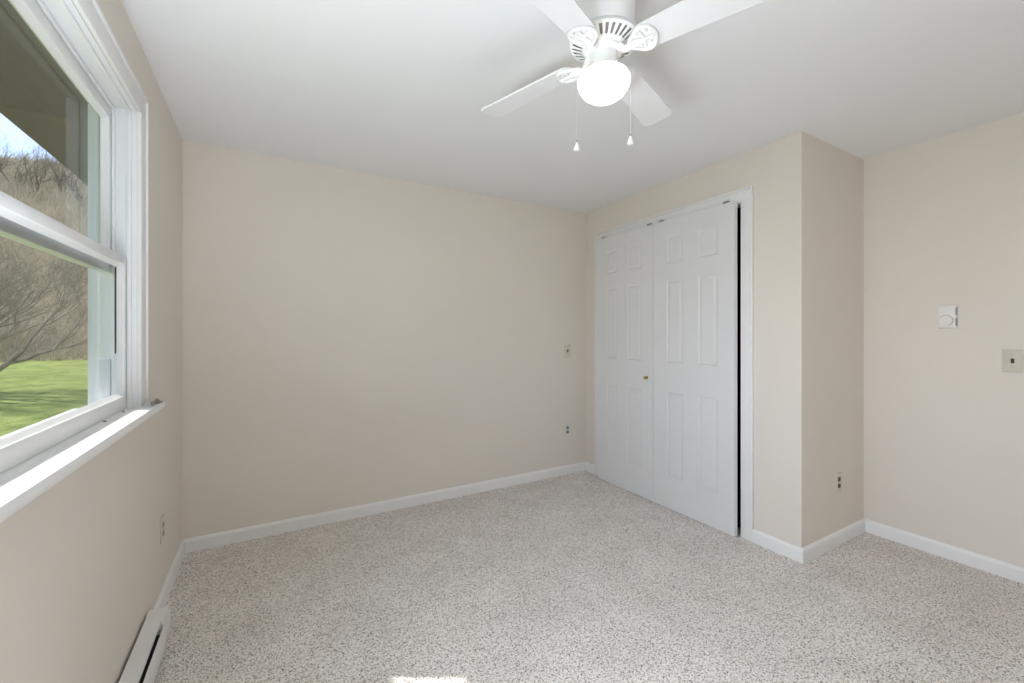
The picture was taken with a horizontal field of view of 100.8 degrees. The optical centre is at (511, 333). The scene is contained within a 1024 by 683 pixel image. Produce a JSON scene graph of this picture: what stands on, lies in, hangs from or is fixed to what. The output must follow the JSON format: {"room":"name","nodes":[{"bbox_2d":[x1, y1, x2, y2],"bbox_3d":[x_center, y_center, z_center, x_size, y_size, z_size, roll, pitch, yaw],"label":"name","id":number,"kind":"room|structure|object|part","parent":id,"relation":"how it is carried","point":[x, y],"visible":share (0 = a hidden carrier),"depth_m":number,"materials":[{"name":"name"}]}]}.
{"room":"empty bedroom","nodes":[
{"label":"empty bedroom","id":0,"kind":"room"},
{"bbox_2d":[0,0,181,682],"bbox_3d":[-0.917,0.070,0.631,0.105,2.380,4.110,0,0,-30],"label":"wall","id":1,"kind":"structure","parent":0,"point":[84,564],"depth_m":1.38,"materials":[{"name":"beige paint"}]},
{"bbox_2d":[0,0,87,184],"bbox_3d":[-1.744,-1.355,1.303,0.658,0.460,12.000,0,0,-30],"label":"eave","id":2,"kind":"object","parent":1,"relation":"attached to","point":[36,95],"depth_m":2.01},
{"bbox_2d":[0,0,165,522],"bbox_3d":[-1.186,-0.307,1.095,0.238,1.224,1.333,0,0,-30],"label":"window","id":3,"kind":"structure","parent":1,"relation":"in","point":[34,458],"depth_m":1.45,"materials":[{"name":"white paint"}]},
{"bbox_3d":[-1.246,-0.307,1.061,0.100,1.224,1.247,0,0,-30],"label":"exterior frame","id":4,"kind":"part","parent":3,"relation":"part of","materials":[{"name":"white plastic"}]},
{"bbox_3d":[-1.212,-0.520,1.081,0.032,0.597,1.071,0,0,-30],"label":"sash","id":5,"kind":"part","parent":3,"relation":"part of","materials":[{"name":"white plastic"}]},
{"bbox_3d":[-1.176,-0.004,1.101,0.032,0.555,1.071,0,0,-30],"label":"sash","id":6,"kind":"part","parent":3,"relation":"part of","materials":[{"name":"white plastic"}]},
{"bbox_3d":[-1.184,-0.281,1.097,0.104,1.112,1.083,0,0,-30],"label":"frame","id":7,"kind":"part","parent":3,"relation":"part of","materials":[{"name":"white plastic"}]},
{"bbox_3d":[-1.131,-0.322,1.127,0.019,1.194,1.259,0,0,-30],"label":"casing","id":8,"kind":"part","parent":3,"relation":"part of","materials":[{"name":"white paint"}]},
{"bbox_2d":[144,400,154,406],"bbox_3d":[-1.385,0.266,1.618,0.030,0.019,0.026,0,0,-30],"label":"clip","id":9,"kind":"object","parent":3,"relation":"on","point":[150,403],"visible":1,"depth_m":1.61,"materials":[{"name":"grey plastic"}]},
{"bbox_2d":[155,398,162,403],"bbox_3d":[-1.410,0.265,1.685,0.026,0.020,0.056,0,0,-30],"label":"clip","id":10,"kind":"object","parent":3,"relation":"attached to","point":[157,401],"visible":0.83,"depth_m":1.67,"materials":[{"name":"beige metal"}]},
{"bbox_2d":[118,606,170,682],"bbox_3d":[-0.790,1.191,0.596,0.076,0.138,2.622,0,0,-30],"label":"baseboard heater","id":11,"kind":"object","parent":1,"relation":"attached to","point":[142,665],"visible":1,"depth_m":1.54,"materials":[{"name":"white metal"}]},
{"bbox_2d":[160,514,164,544],"bbox_3d":[-1.619,0.903,1.964,0.008,0.117,0.072,0,0,-30],"label":"wall outlet","id":12,"kind":"object","parent":1,"relation":"attached to","point":[162,520],"visible":1,"depth_m":1.95,"materials":[{"name":"beige plastic"}]},
{"bbox_2d":[153,540,184,609],"bbox_3d":[-1.680,1.221,2.074,0.014,0.078,0.821,0,0,-30],"label":"baseboard","id":13,"kind":"structure","parent":1,"relation":"attached to","point":[162,599],"depth_m":2.09,"materials":[{"name":"white paint"}]},
{"bbox_2d":[182,139,585,538],"bbox_3d":[-0.315,0.070,3.437,4.039,2.380,0.150,0,0,-30],"label":"wall","id":14,"kind":"structure","parent":0,"point":[350,338],"depth_m":2.92,"materials":[{"name":"beige paint"}]},
{"bbox_2d":[182,462,585,552],"bbox_3d":[-0.603,1.221,3.176,2.980,0.078,0.014,0,0,-30],"label":"baseboard","id":15,"kind":"structure","parent":14,"relation":"attached to","point":[212,540],"depth_m":2.92,"materials":[{"name":"white paint"}]},
{"bbox_2d":[564,423,570,436],"bbox_3d":[0.499,0.862,3.814,0.072,0.117,0.008,0,0,-30],"label":"wall outlet","id":16,"kind":"object","parent":14,"relation":"attached to","point":[567,426],"visible":1,"depth_m":3.81,"materials":[{"name":"grey plastic"}]},
{"bbox_2d":[564,344,570,357],"bbox_3d":[0.502,0.153,3.810,0.072,0.117,0.018,0,0,-30],"label":"light switch","id":17,"kind":"object","parent":14,"relation":"attached to","point":[567,348],"visible":1,"depth_m":3.81,"materials":[{"name":"beige plastic"}]},
{"bbox_2d":[121,0,1023,212],"bbox_3d":[0.748,-1.195,1.591,4.039,0.150,4.410,0,0,-30],"label":"ceiling","id":18,"kind":"structure","parent":0,"point":[398,89],"depth_m":1.90,"materials":[{"name":"paint"}]},
{"bbox_2d":[481,0,765,151],"bbox_3d":[0.296,-0.855,1.365,0.768,0.530,0.768,0,0,-6],"label":"ceiling fan","id":19,"kind":"object","parent":18,"relation":"hanging from","point":[601,33],"visible":1,"depth_m":1.30,"materials":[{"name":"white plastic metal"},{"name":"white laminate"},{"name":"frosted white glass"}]},
{"bbox_3d":[0.059,-0.881,1.558,0.392,0.046,0.119,0,0,38],"label":"blade","id":20,"kind":"part","parent":19,"relation":"part of","materials":[{"name":"white laminate"}]},
{"bbox_3d":[0.104,-0.893,1.127,0.119,0.032,0.392,0,0,39],"label":"blade","id":21,"kind":"part","parent":19,"relation":"part of","materials":[{"name":"white laminate"}]},
{"bbox_3d":[0.296,-0.804,1.365,0.167,0.106,0.167,0,0,-30],"label":"globe","id":22,"kind":"part","parent":19,"relation":"part of","materials":[{"name":"white glass"}]},
{"bbox_3d":[0.361,-0.760,1.365,0.043,0.241,0.002,0,0,0],"label":"pull chain","id":23,"kind":"part","parent":19,"relation":"part of","materials":[{"name":"silver metal"}]},
{"bbox_3d":[0.489,-0.890,1.603,0.119,0.036,0.392,0,0,39],"label":"blade","id":24,"kind":"part","parent":19,"relation":"part of","materials":[{"name":"white laminate"}]},
{"bbox_3d":[0.534,-0.904,1.173,0.392,0.030,0.119,0,0,39],"label":"blade","id":25,"kind":"part","parent":19,"relation":"part of","materials":[{"name":"white laminate"}]},
{"bbox_2d":[154,471,1023,682],"bbox_3d":[0.748,1.320,1.591,4.039,0.120,4.410,0,0,-30],"label":"floor","id":26,"kind":"structure","parent":0,"point":[578,577],"depth_m":1.98,"materials":[{"name":"carpet"}]},
{"bbox_2d":[737,208,740,527],"bbox_3d":[1.488,0.070,3.389,0.657,2.380,1.732,0,0,-30],"label":"closet","id":27,"kind":"object","parent":26,"relation":"on","point":[738,209],"depth_m":3.42,"materials":[{"name":"grey"}]},
{"bbox_2d":[586,131,810,547],"bbox_3d":[1.185,0.070,3.157,0.100,2.380,1.832,0,0,-30],"label":"wall","id":28,"kind":"structure","parent":0,"point":[779,171],"depth_m":2.47,"materials":[{"name":"beige paint"}]},
{"bbox_2d":[586,462,594,473],"bbox_3d":[0.716,1.221,3.857,0.014,0.078,0.124,0,0,-30],"label":"baseboard","id":29,"kind":"structure","parent":28,"relation":"attached to","point":[590,467],"depth_m":3.85,"materials":[{"name":"white paint"}]},
{"bbox_2d":[598,223,652,500],"bbox_3d":[0.903,0.209,3.441,0.063,2.093,0.616,0,0,-30],"label":"door","id":30,"kind":"structure","parent":28,"relation":"in","point":[625,259],"depth_m":3.41,"materials":[{"name":"white paint"}]},
{"bbox_2d":[595,185,752,541],"bbox_3d":[1.146,0.179,3.208,0.117,2.161,1.426,0,0,-30],"label":"door frame","id":31,"kind":"structure","parent":28,"relation":"attached to","point":[743,195],"depth_m":2.61,"materials":[{"name":"white paint"}]},
{"bbox_2d":[653,201,736,536],"bbox_3d":[1.229,0.209,2.903,0.036,2.093,0.636,0,0,-30],"label":"door","id":32,"kind":"structure","parent":28,"relation":"in","point":[695,253],"depth_m":2.86,"materials":[{"name":"white paint"}]},
{"bbox_2d":[752,529,803,563],"bbox_3d":[1.530,1.221,2.444,0.014,0.078,0.280,0,0,-30],"label":"baseboard","id":33,"kind":"structure","parent":28,"relation":"attached to","point":[786,549],"depth_m":2.43,"materials":[{"name":"white paint"}]},
{"bbox_2d":[811,136,863,542],"bbox_3d":[1.946,0.070,2.596,0.659,2.380,0.100,0,0,-30],"label":"wall","id":34,"kind":"structure","parent":0,"point":[837,175],"depth_m":2.53,"materials":[{"name":"beige paint"}]},
{"bbox_2d":[803,518,865,562],"bbox_3d":[1.931,1.221,2.522,0.759,0.078,0.014,0,0,-30],"label":"baseboard","id":35,"kind":"structure","parent":34,"relation":"attached to","point":[815,549],"depth_m":2.49,"materials":[{"name":"white paint"}]},
{"bbox_2d":[835,472,841,492],"bbox_3d":[1.962,0.891,2.543,0.072,0.117,0.008,0,0,-30],"label":"wall outlet","id":36,"kind":"object","parent":34,"relation":"attached to","point":[838,476],"visible":1,"depth_m":2.54,"materials":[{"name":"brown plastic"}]},
{"bbox_2d":[864,113,1023,567],"bbox_3d":[2.433,0.070,2.562,0.150,2.380,4.110,0,0,-30],"label":"wall","id":37,"kind":"structure","parent":0,"point":[944,215],"depth_m":2.39,"materials":[{"name":"beige paint"}]},
{"bbox_2d":[865,519,1023,583],"bbox_3d":[2.823,1.221,1.721,0.014,0.078,2.264,0,0,-30],"label":"baseboard","id":38,"kind":"structure","parent":37,"relation":"attached to","point":[972,559],"depth_m":2.37,"materials":[{"name":"white paint"}]},
{"bbox_2d":[938,305,958,327],"bbox_3d":[2.439,-0.096,2.369,0.032,0.128,0.078,0,0,-30],"label":"thermostat","id":39,"kind":"object","parent":37,"relation":"attached to","point":[948,316],"visible":1,"depth_m":2.36,"materials":[{"name":"grey plastic"}]},
{"bbox_2d":[1002,349,1023,372],"bbox_3d":[2.562,0.138,2.169,0.018,0.117,0.072,0,0,-30],"label":"light switch","id":40,"kind":"object","parent":37,"relation":"attached to","point":[1012,360],"visible":1,"depth_m":2.17,"materials":[{"name":"beige plastic"}]},
{"label":"outside","id":41,"kind":"structure","parent":0,"visible":0},
{"bbox_2d":[0,158,87,360],"bbox_3d":[-33.012,-9.450,32.256,86.462,21.846,43.949,0,0,-18],"label":"hill","id":42,"kind":"structure","parent":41,"point":[66,358],"depth_m":20.98,"materials":[{"name":"brown plant"}]},
{"bbox_2d":[0,132,26,171],"bbox_3d":[-41.709,-14.008,34.080,5.141,5.769,5.253,0,0,-39],"label":"tree","id":43,"kind":"object","parent":42,"relation":"on","point":[1,168],"visible":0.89,"depth_m":34.50,"materials":[{"name":"brown plant"}]},
{"bbox_2d":[0,138,61,186],"bbox_3d":[-40.485,-13.668,34.201,4.612,5.554,6.583,0,0,16],"label":"tree","id":44,"kind":"object","parent":42,"relation":"on","point":[25,164],"visible":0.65,"depth_m":34.74,"materials":[{"name":"brown plant"}]},
{"bbox_2d":[8,135,69,200],"bbox_3d":[-37.485,-13.350,34.029,3.807,5.601,4.948,0,0,32],"label":"tree","id":45,"kind":"object","parent":42,"relation":"on","point":[32,165],"visible":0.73,"depth_m":33.64,"materials":[{"name":"brown plant"}]},
{"bbox_2d":[0,148,87,361],"bbox_3d":[-33.017,-9.768,36.340,60.815,21.526,31.714,0,0,33],"label":"brush","id":46,"kind":"object","parent":42,"relation":"on","point":[9,347],"visible":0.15,"depth_m":20.35,"materials":[{"name":"beige plant"}]},
{"bbox_2d":[21,140,83,199],"bbox_3d":[-36.279,-13.293,34.197,5.306,5.954,5.422,0,0,0],"label":"tree","id":47,"kind":"object","parent":42,"relation":"on","point":[54,171],"visible":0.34,"depth_m":33.90,"materials":[{"name":"brown plant"}]},
{"bbox_2d":[34,148,87,207],"bbox_3d":[-33.204,-12.128,33.411,4.337,5.222,6.189,0,0,0],"label":"tree","id":48,"kind":"object","parent":42,"relation":"on","point":[75,184],"visible":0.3,"depth_m":32.42,"materials":[{"name":"brown plant"}]},
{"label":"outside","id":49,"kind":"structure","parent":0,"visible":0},
{"bbox_2d":[0,320,87,436],"bbox_3d":[-18.743,0.025,-2.143,33.380,3.570,39.000,0,0,-30],"label":"lawn","id":50,"kind":"structure","parent":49,"point":[31,392],"depth_m":9.24,"materials":[{"name":"green plant"}]},
{"bbox_2d":[0,203,87,371],"bbox_3d":[-10.887,-0.954,8.027,5.970,4.789,4.700,0,0,-19],"label":"bare tree","id":51,"kind":"object","parent":50,"relation":"on","point":[12,308],"visible":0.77,"depth_m":8.77,"materials":[{"name":"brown plant"}]}
]}

